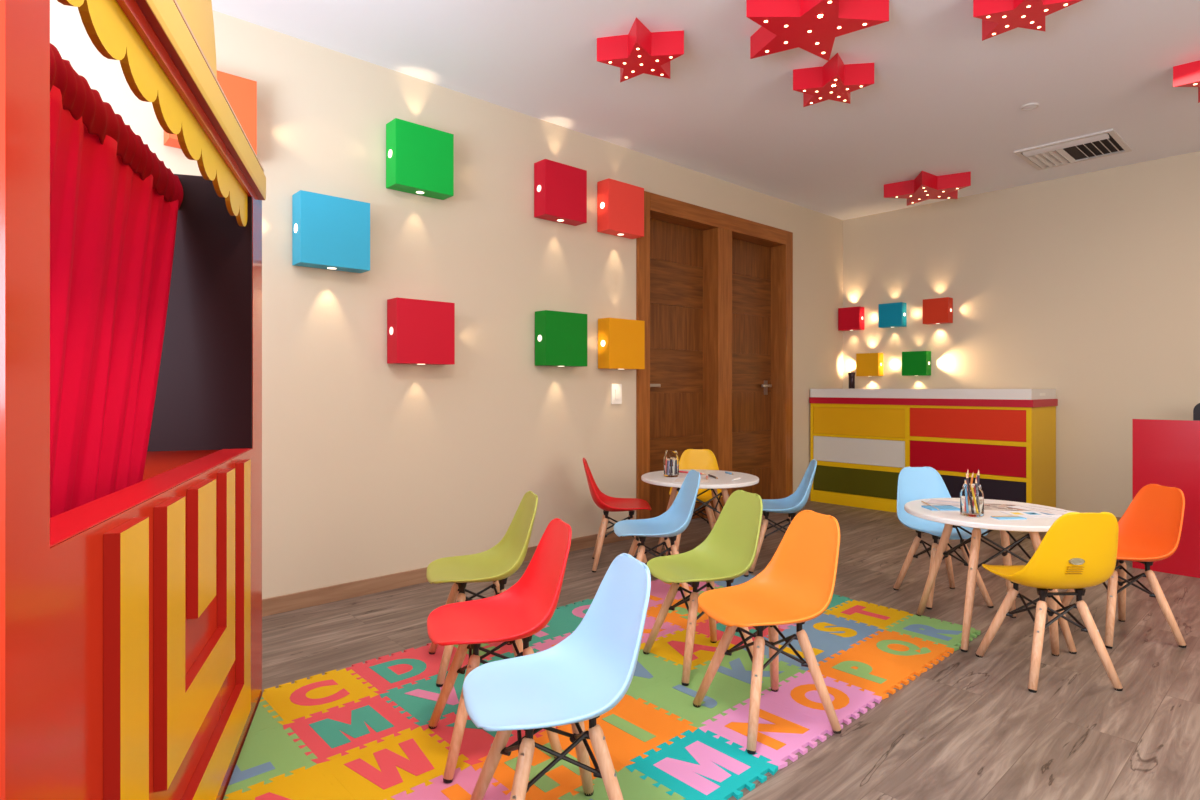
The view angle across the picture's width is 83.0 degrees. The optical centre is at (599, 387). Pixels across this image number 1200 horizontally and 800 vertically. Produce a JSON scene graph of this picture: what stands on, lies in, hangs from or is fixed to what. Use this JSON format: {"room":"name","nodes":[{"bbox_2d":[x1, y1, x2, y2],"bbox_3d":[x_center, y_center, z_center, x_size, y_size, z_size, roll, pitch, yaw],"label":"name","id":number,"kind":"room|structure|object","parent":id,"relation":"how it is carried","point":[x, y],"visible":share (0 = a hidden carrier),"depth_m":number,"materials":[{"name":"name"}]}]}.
{"room":"children's room","nodes":[
{"label":"children's room","id":0,"kind":"room"},
{"bbox_2d":[50,0,842,598],"bbox_3d":[-0.619,-0.290,3.956,7.814,2.581,0.300,0,0,-42],"label":"wall","id":1,"kind":"structure","parent":0,"point":[372,467],"depth_m":3.54,"materials":[{"name":"beige paint"}]},
{"bbox_2d":[164,70,256,154],"bbox_3d":[-1.597,-1.128,2.784,0.320,0.320,0.115,0,0,-42],"label":"wall lamp","id":2,"kind":"object","parent":1,"relation":"attached to","point":[241,93],"visible":0.25,"depth_m":2.81,"materials":[{"name":"orange"}]},
{"bbox_2d":[292,190,369,272],"bbox_3d":[-1.232,-0.707,3.116,0.320,0.320,0.115,0,0,-42],"label":"wall lamp","id":3,"kind":"object","parent":1,"relation":"attached to","point":[329,232],"visible":1,"depth_m":3.06,"materials":[{"name":"teal"}]},
{"bbox_2d":[386,118,453,199],"bbox_3d":[-0.906,-1.141,3.414,0.320,0.320,0.115,0,0,-42],"label":"wall lamp","id":4,"kind":"object","parent":1,"relation":"attached to","point":[419,158],"visible":1,"depth_m":3.35,"materials":[{"name":"green"}]},
{"bbox_2d":[387,298,454,364],"bbox_3d":[-0.901,-0.277,3.418,0.320,0.320,0.115,0,0,-42],"label":"wall lamp","id":5,"kind":"object","parent":1,"relation":"attached to","point":[421,332],"visible":1,"depth_m":3.35,"materials":[{"name":"red"}]},
{"bbox_2d":[262,531,633,616],"bbox_3d":[-1.540,0.963,2.904,4.836,0.074,0.014,0,0,-42],"label":"baseboard","id":6,"kind":"structure","parent":1,"relation":"attached to","point":[304,599],"depth_m":3.25,"materials":[{"name":"brown wood"}]},
{"bbox_2d":[534,159,586,225],"bbox_3d":[-0.235,-1.151,4.026,0.320,0.320,0.115,0,0,-42],"label":"wall lamp","id":7,"kind":"object","parent":1,"relation":"attached to","point":[560,190],"visible":1,"depth_m":3.96,"materials":[{"name":"red"}]},
{"bbox_2d":[535,310,586,366],"bbox_3d":[-0.231,-0.286,4.029,0.320,0.320,0.115,0,0,-42],"label":"wall lamp","id":8,"kind":"object","parent":1,"relation":"attached to","point":[560,337],"visible":1,"depth_m":3.95,"materials":[{"name":"green"}]},
{"bbox_2d":[611,384,621,403],"bbox_3d":[0.108,0.042,4.407,0.090,0.130,0.013,0,0,-42],"label":"light switch","id":9,"kind":"object","parent":1,"relation":"attached to","point":[616,389],"visible":1,"depth_m":4.40,"materials":[{"name":"white plastic"}]},
{"bbox_2d":[597,178,643,238],"bbox_3d":[0.133,-1.143,4.360,0.320,0.320,0.115,0,0,-42],"label":"wall lamp","id":10,"kind":"object","parent":1,"relation":"attached to","point":[620,205],"visible":1,"depth_m":4.29,"materials":[{"name":"red"}]},
{"bbox_2d":[598,318,644,369],"bbox_3d":[0.136,-0.278,4.364,0.320,0.320,0.115,0,0,-42],"label":"wall lamp","id":11,"kind":"object","parent":1,"relation":"attached to","point":[621,342],"visible":1,"depth_m":4.29,"materials":[{"name":"orange"}]},
{"bbox_2d":[650,218,702,518],"bbox_3d":[0.520,-0.104,4.951,0.742,2.198,0.103,0,0,-42],"label":"door","id":12,"kind":"structure","parent":1,"relation":"in","point":[676,251],"depth_m":4.99,"materials":[{"name":"brown wood"}]},
{"bbox_2d":[636,191,792,518],"bbox_3d":[0.885,-0.162,5.228,1.879,2.324,0.197,0,0,-42],"label":"trim","id":13,"kind":"structure","parent":1,"relation":"attached to","point":[717,242],"depth_m":5.17,"materials":[{"name":"brown wood"}]},
{"bbox_2d":[650,192,785,246],"bbox_3d":[0.887,-1.264,5.228,1.658,0.119,0.198,0,0,-42],"label":"trim","id":14,"kind":"structure","parent":1,"relation":"attached to","point":[662,208],"depth_m":5.07,"materials":[{"name":"brown wood"}]},
{"bbox_2d":[732,238,771,498],"bbox_3d":[1.196,-0.104,5.568,0.743,2.198,0.103,0,0,-42],"label":"door","id":15,"kind":"structure","parent":1,"relation":"in","point":[751,262],"depth_m":5.64,"materials":[{"name":"brown wood"}]},
{"bbox_2d":[211,0,1199,219],"bbox_3d":[1.301,-1.631,1.849,7.814,0.100,6.000,0,0,-42],"label":"ceiling","id":16,"kind":"structure","parent":0,"point":[942,99],"depth_m":3.47,"materials":[{"name":"white paint"}]},
{"bbox_2d":[597,17,683,82],"bbox_3d":[0.201,-1.528,3.111,0.377,0.106,0.392,0,0,-42],"label":"lamp","id":17,"kind":"object","parent":16,"relation":"attached to","point":[640,51],"visible":1,"depth_m":3.04,"materials":[{"name":"red"}]},
{"bbox_2d":[746,0,888,60],"bbox_3d":[0.859,-1.530,2.841,0.583,0.101,0.565,0,0,-42],"label":"lamp","id":18,"kind":"object","parent":16,"relation":"attached to","point":[812,26],"visible":1,"depth_m":2.74,"materials":[{"name":"red"}]},
{"bbox_2d":[793,53,873,106],"bbox_3d":[1.171,-1.529,3.409,0.365,0.103,0.382,0,0,-42],"label":"lamp","id":19,"kind":"object","parent":16,"relation":"attached to","point":[835,80],"visible":1,"depth_m":3.34,"materials":[{"name":"red"}]},
{"bbox_2d":[884,171,970,205],"bbox_3d":[2.527,-1.529,5.181,0.595,0.104,0.575,0,0,-42],"label":"lamp","id":20,"kind":"object","parent":16,"relation":"attached to","point":[925,186],"visible":1,"depth_m":5.11,"materials":[{"name":"red"}]},
{"bbox_2d":[973,0,1081,40],"bbox_3d":[1.704,-1.530,2.708,0.372,0.101,0.376,0,0,-42],"label":"lamp","id":21,"kind":"object","parent":16,"relation":"attached to","point":[998,17],"visible":1,"depth_m":2.70,"materials":[{"name":"red"}]},
{"bbox_2d":[1021,103,1038,110],"bbox_3d":[2.414,-1.576,3.807,0.090,0.010,0.090,0,0,-42],"label":"smoke detector","id":22,"kind":"object","parent":16,"relation":"attached to","point":[1030,106],"visible":1,"depth_m":3.79,"materials":[{"name":"white paint"}]},
{"bbox_2d":[1014,129,1131,169],"bbox_3d":[3.148,-1.568,4.518,0.540,0.025,0.540,0,0,-42],"label":"ceiling vent","id":23,"kind":"object","parent":16,"relation":"in","point":[1109,142],"visible":1,"depth_m":4.50,"materials":[{"name":"white metal"}]},
{"bbox_2d":[1173,60,1199,102],"bbox_3d":[3.095,-1.530,3.216,0.550,0.101,0.551,0,0,-42],"label":"lamp","id":24,"kind":"object","parent":16,"relation":"attached to","point":[1188,74],"visible":1,"depth_m":3.31,"materials":[{"name":"red"}]},
{"bbox_2d":[224,501,1199,799],"bbox_3d":[1.301,1.050,1.849,7.814,0.100,6.000,0,0,-42],"label":"floor","id":25,"kind":"structure","parent":0,"point":[970,726],"depth_m":2.31,"materials":[{"name":"brown wood"}]},
{"bbox_2d":[0,0,265,799],"bbox_3d":[-1.131,-0.040,1.341,0.640,2.080,1.624,0,0,-18],"label":"booth","id":26,"kind":"object","parent":25,"relation":"on","point":[131,286],"visible":1,"depth_m":1.27,"materials":[{"name":"red wood"}]},
{"bbox_2d":[50,85,178,517],"bbox_3d":[-1.033,-0.067,1.310,0.069,0.936,1.356,0,0,-18],"label":"curtain","id":27,"kind":"object","parent":26,"relation":"hanging from","point":[114,223],"depth_m":1.47,"materials":[{"name":"red fabric"}]},
{"bbox_2d":[223,574,980,799],"bbox_3d":[0.108,0.994,2.384,2.668,0.011,1.397,0,0,-42],"label":"play mat","id":28,"kind":"object","parent":25,"relation":"on","point":[699,765],"depth_m":2.03,"materials":[{"name":"multicoloured rubber"}]},
{"bbox_2d":[427,491,537,686],"bbox_3d":[-0.423,0.689,2.440,0.388,0.602,0.340,0,0,-19],"label":"chair","id":29,"kind":"object","parent":28,"relation":"on","point":[501,561],"visible":0.94,"depth_m":2.48,"materials":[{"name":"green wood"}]},
{"bbox_2d":[427,518,571,782],"bbox_3d":[-0.282,0.689,1.899,0.388,0.602,0.340,0,0,-21],"label":"chair","id":30,"kind":"object","parent":28,"relation":"on","point":[512,616],"visible":0.98,"depth_m":1.93,"materials":[{"name":"red plastic"}]},
{"bbox_2d":[463,553,650,799],"bbox_3d":[-0.094,0.689,1.471,0.388,0.602,0.340,0,0,-21],"label":"chair","id":31,"kind":"object","parent":28,"relation":"on","point":[574,681],"visible":1,"depth_m":1.49,"materials":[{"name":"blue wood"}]},
{"bbox_2d":[614,470,700,605],"bbox_3d":[0.262,0.689,3.135,0.388,0.602,0.340,0,0,-8],"label":"chair","id":32,"kind":"object","parent":28,"relation":"on","point":[677,518],"visible":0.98,"depth_m":3.18,"materials":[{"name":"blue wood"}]},
{"bbox_2d":[641,469,758,576],"bbox_3d":[0.548,0.739,3.734,0.640,0.501,0.640,0,0,39],"label":"round table","id":33,"kind":"object","parent":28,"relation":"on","point":[724,480],"visible":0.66,"depth_m":3.65,"materials":[{"name":"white wood"}]},
{"bbox_2d":[664,450,678,476],"bbox_3d":[0.392,0.417,3.727,0.084,0.141,0.084,0,0,-42],"label":"glass jar","id":34,"kind":"object","parent":33,"relation":"on","point":[671,459],"visible":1,"depth_m":3.69,"materials":[{"name":"white"}]},
{"bbox_2d":[674,478,710,482],"bbox_3d":[0.487,0.488,3.563,0.180,0.001,0.120,0,0,13],"label":"paper sheet","id":35,"kind":"object","parent":33,"relation":"on","point":[677,479],"visible":0.71,"depth_m":3.56,"materials":[{"name":"beige paper"}]},
{"bbox_2d":[643,490,762,685],"bbox_3d":[0.380,0.689,2.453,0.388,0.602,0.340,0,0,-22],"label":"chair","id":36,"kind":"object","parent":28,"relation":"on","point":[728,552],"visible":0.95,"depth_m":2.49,"materials":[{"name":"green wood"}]},
{"bbox_2d":[693,510,840,753],"bbox_3d":[0.507,0.689,2.034,0.388,0.602,0.340,0,0,-22],"label":"chair","id":37,"kind":"object","parent":28,"relation":"on","point":[797,585],"visible":1,"depth_m":2.06,"materials":[{"name":"orange plastic"}]},
{"bbox_2d":[582,458,650,571],"bbox_3d":[0.095,0.700,3.825,0.388,0.602,0.340,0,0,0],"label":"chair","id":38,"kind":"object","parent":25,"relation":"on","point":[606,503],"visible":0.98,"depth_m":3.75,"materials":[{"name":"red plastic"}]},
{"bbox_2d":[669,449,722,529],"bbox_3d":[0.605,0.700,4.234,0.340,0.602,0.388,0,0,11],"label":"chair","id":39,"kind":"object","parent":25,"relation":"on","point":[698,459],"visible":0.5,"depth_m":4.38,"materials":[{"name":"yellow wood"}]},
{"bbox_2d":[749,459,816,572],"bbox_3d":[1.003,0.700,3.778,0.388,0.602,0.340,0,0,10],"label":"chair","id":40,"kind":"object","parent":25,"relation":"on","point":[795,502],"visible":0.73,"depth_m":3.77,"materials":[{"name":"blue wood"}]},
{"bbox_2d":[809,389,1057,512],"bbox_3d":[2.650,0.505,5.549,0.604,0.990,1.724,0,0,-42],"label":"storage cabinet","id":41,"kind":"object","parent":25,"relation":"on","point":[861,440],"visible":0.7,"depth_m":5.21,"materials":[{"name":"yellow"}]},
{"bbox_2d":[848,371,855,388],"bbox_3d":[2.166,-0.069,5.833,0.064,0.153,0.064,0,0,-42],"label":"pencil cup","id":42,"kind":"object","parent":41,"relation":"on","point":[851,374],"visible":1,"depth_m":5.81,"materials":[{"name":"black glass"}]},
{"bbox_2d":[893,467,993,609],"bbox_3d":[1.620,0.700,3.239,0.340,0.602,0.388,0,0,-4],"label":"chair","id":43,"kind":"object","parent":25,"relation":"on","point":[914,483],"visible":0.72,"depth_m":3.33,"materials":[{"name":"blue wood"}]},
{"bbox_2d":[904,498,1076,653],"bbox_3d":[1.591,0.750,2.763,0.640,0.501,0.640,0,0,-42],"label":"round table","id":44,"kind":"object","parent":25,"relation":"on","point":[951,519],"visible":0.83,"depth_m":2.64,"materials":[{"name":"white wood"}]},
{"bbox_2d":[921,505,959,510],"bbox_3d":[1.411,0.497,2.802,0.125,0.006,0.085,0,0,-1],"label":"booklet","id":45,"kind":"object","parent":44,"relation":"on","point":[940,507],"visible":0.93,"depth_m":2.79,"materials":[{"name":"blue paper"}]},
{"bbox_2d":[926,499,959,505],"bbox_3d":[1.509,0.498,2.932,0.160,0.001,0.120,0,0,36],"label":"paper sheet","id":46,"kind":"object","parent":44,"relation":"on","point":[933,501],"visible":0.76,"depth_m":2.94,"materials":[{"name":"grey paper"}]},
{"bbox_2d":[960,483,983,516],"bbox_3d":[1.452,0.439,2.648,0.082,0.121,0.082,0,0,-42],"label":"glass jar","id":47,"kind":"object","parent":44,"relation":"on","point":[971,496],"visible":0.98,"depth_m":2.62,"materials":[{"name":"white"}]},
{"bbox_2d":[977,469,979,484],"bbox_3d":[1.472,0.402,2.644,0.008,0.174,0.030,0,0,16],"label":"pencil","id":48,"kind":"object","parent":47,"relation":"in","point":[978,474],"visible":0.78,"depth_m":2.63,"materials":[{"name":"grey wood"}]},
{"bbox_2d":[984,503,1028,510],"bbox_3d":[1.646,0.499,2.841,0.250,0.001,0.180,0,0,19],"label":"paper sheet","id":49,"kind":"object","parent":44,"relation":"on","point":[987,506],"visible":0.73,"depth_m":2.82,"materials":[{"name":"beige paper"}]},
{"bbox_2d":[990,516,1026,519],"bbox_3d":[1.564,0.498,2.597,0.110,0.004,0.050,0,0,-4],"label":"booklet","id":50,"kind":"object","parent":44,"relation":"on","point":[995,517],"visible":1,"depth_m":2.59,"materials":[{"name":"blue paper"}]},
{"bbox_2d":[1000,511,1061,517],"bbox_3d":[1.709,0.498,2.668,0.200,0.001,0.140,0,0,1],"label":"paper sheet","id":51,"kind":"object","parent":44,"relation":"on","point":[1026,514],"visible":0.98,"depth_m":2.66,"materials":[{"name":"white paper"}]},
{"bbox_2d":[1009,504,1074,514],"bbox_3d":[1.806,0.497,2.770,0.140,0.001,0.200,0,0,-25],"label":"paper sheet","id":52,"kind":"object","parent":44,"relation":"on","point":[1029,507],"visible":0.95,"depth_m":2.76,"materials":[{"name":"white paper"}]},
{"bbox_2d":[976,512,1122,692],"bbox_3d":[1.564,0.700,2.366,0.340,0.602,0.388,0,0,-2],"label":"chair","id":53,"kind":"object","parent":25,"relation":"on","point":[1078,552],"visible":1,"depth_m":2.24,"materials":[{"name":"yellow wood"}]},
{"bbox_2d":[1058,484,1186,648],"bbox_3d":[2.114,0.700,2.757,0.388,0.602,0.340,0,0,-2],"label":"chair","id":54,"kind":"object","parent":25,"relation":"on","point":[1150,528],"visible":0.66,"depth_m":2.73,"materials":[{"name":"orange plastic"}]},
{"bbox_2d":[1132,419,1199,577],"bbox_3d":[3.789,0.587,3.239,0.520,0.826,1.900,0,0,-42],"label":"reception desk","id":55,"kind":"object","parent":25,"relation":"on","point":[1164,452],"visible":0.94,"depth_m":3.63,"materials":[{"name":"red wood"}]},
{"bbox_2d":[1193,403,1199,420],"bbox_3d":[3.802,0.545,4.004,0.546,0.910,0.536,0,0,-42],"label":"office chair","id":56,"kind":"object","parent":25,"relation":"on","point":[1196,411],"visible":0.12,"depth_m":4.33,"materials":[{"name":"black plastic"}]},
{"bbox_2d":[843,151,1199,516],"bbox_3d":[4.219,-0.290,4.373,0.100,2.581,5.600,0,0,-42],"label":"wall","id":57,"kind":"structure","parent":0,"point":[1085,287],"depth_m":5.10,"materials":[{"name":"beige paint"}]},
{"bbox_2d":[838,306,863,330],"bbox_3d":[2.333,-0.637,6.291,0.105,0.212,0.212,0,0,-42],"label":"wall lamp","id":58,"kind":"object","parent":57,"relation":"attached to","point":[849,318],"visible":1,"depth_m":6.24,"materials":[{"name":"red metal"}]},
{"bbox_2d":[856,353,882,375],"bbox_3d":[2.451,-0.208,6.161,0.105,0.212,0.212,0,0,-42],"label":"wall lamp","id":59,"kind":"object","parent":57,"relation":"attached to","point":[867,364],"visible":1,"depth_m":6.11,"materials":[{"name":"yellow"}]},
{"bbox_2d":[878,302,906,327],"bbox_3d":[2.592,-0.640,6.007,0.105,0.212,0.212,0,0,-42],"label":"wall lamp","id":60,"kind":"object","parent":57,"relation":"attached to","point":[890,315],"visible":1,"depth_m":5.96,"materials":[{"name":"teal"}]},
{"bbox_2d":[902,351,930,375],"bbox_3d":[2.732,-0.208,5.853,0.105,0.212,0.212,0,0,-42],"label":"wall lamp","id":61,"kind":"object","parent":57,"relation":"attached to","point":[914,363],"visible":1,"depth_m":5.80,"materials":[{"name":"green"}]},
{"bbox_2d":[923,297,952,324],"bbox_3d":[2.850,-0.645,5.723,0.105,0.212,0.212,0,0,-42],"label":"wall lamp","id":62,"kind":"object","parent":57,"relation":"attached to","point":[936,310],"visible":1,"depth_m":5.67,"materials":[{"name":"red"}]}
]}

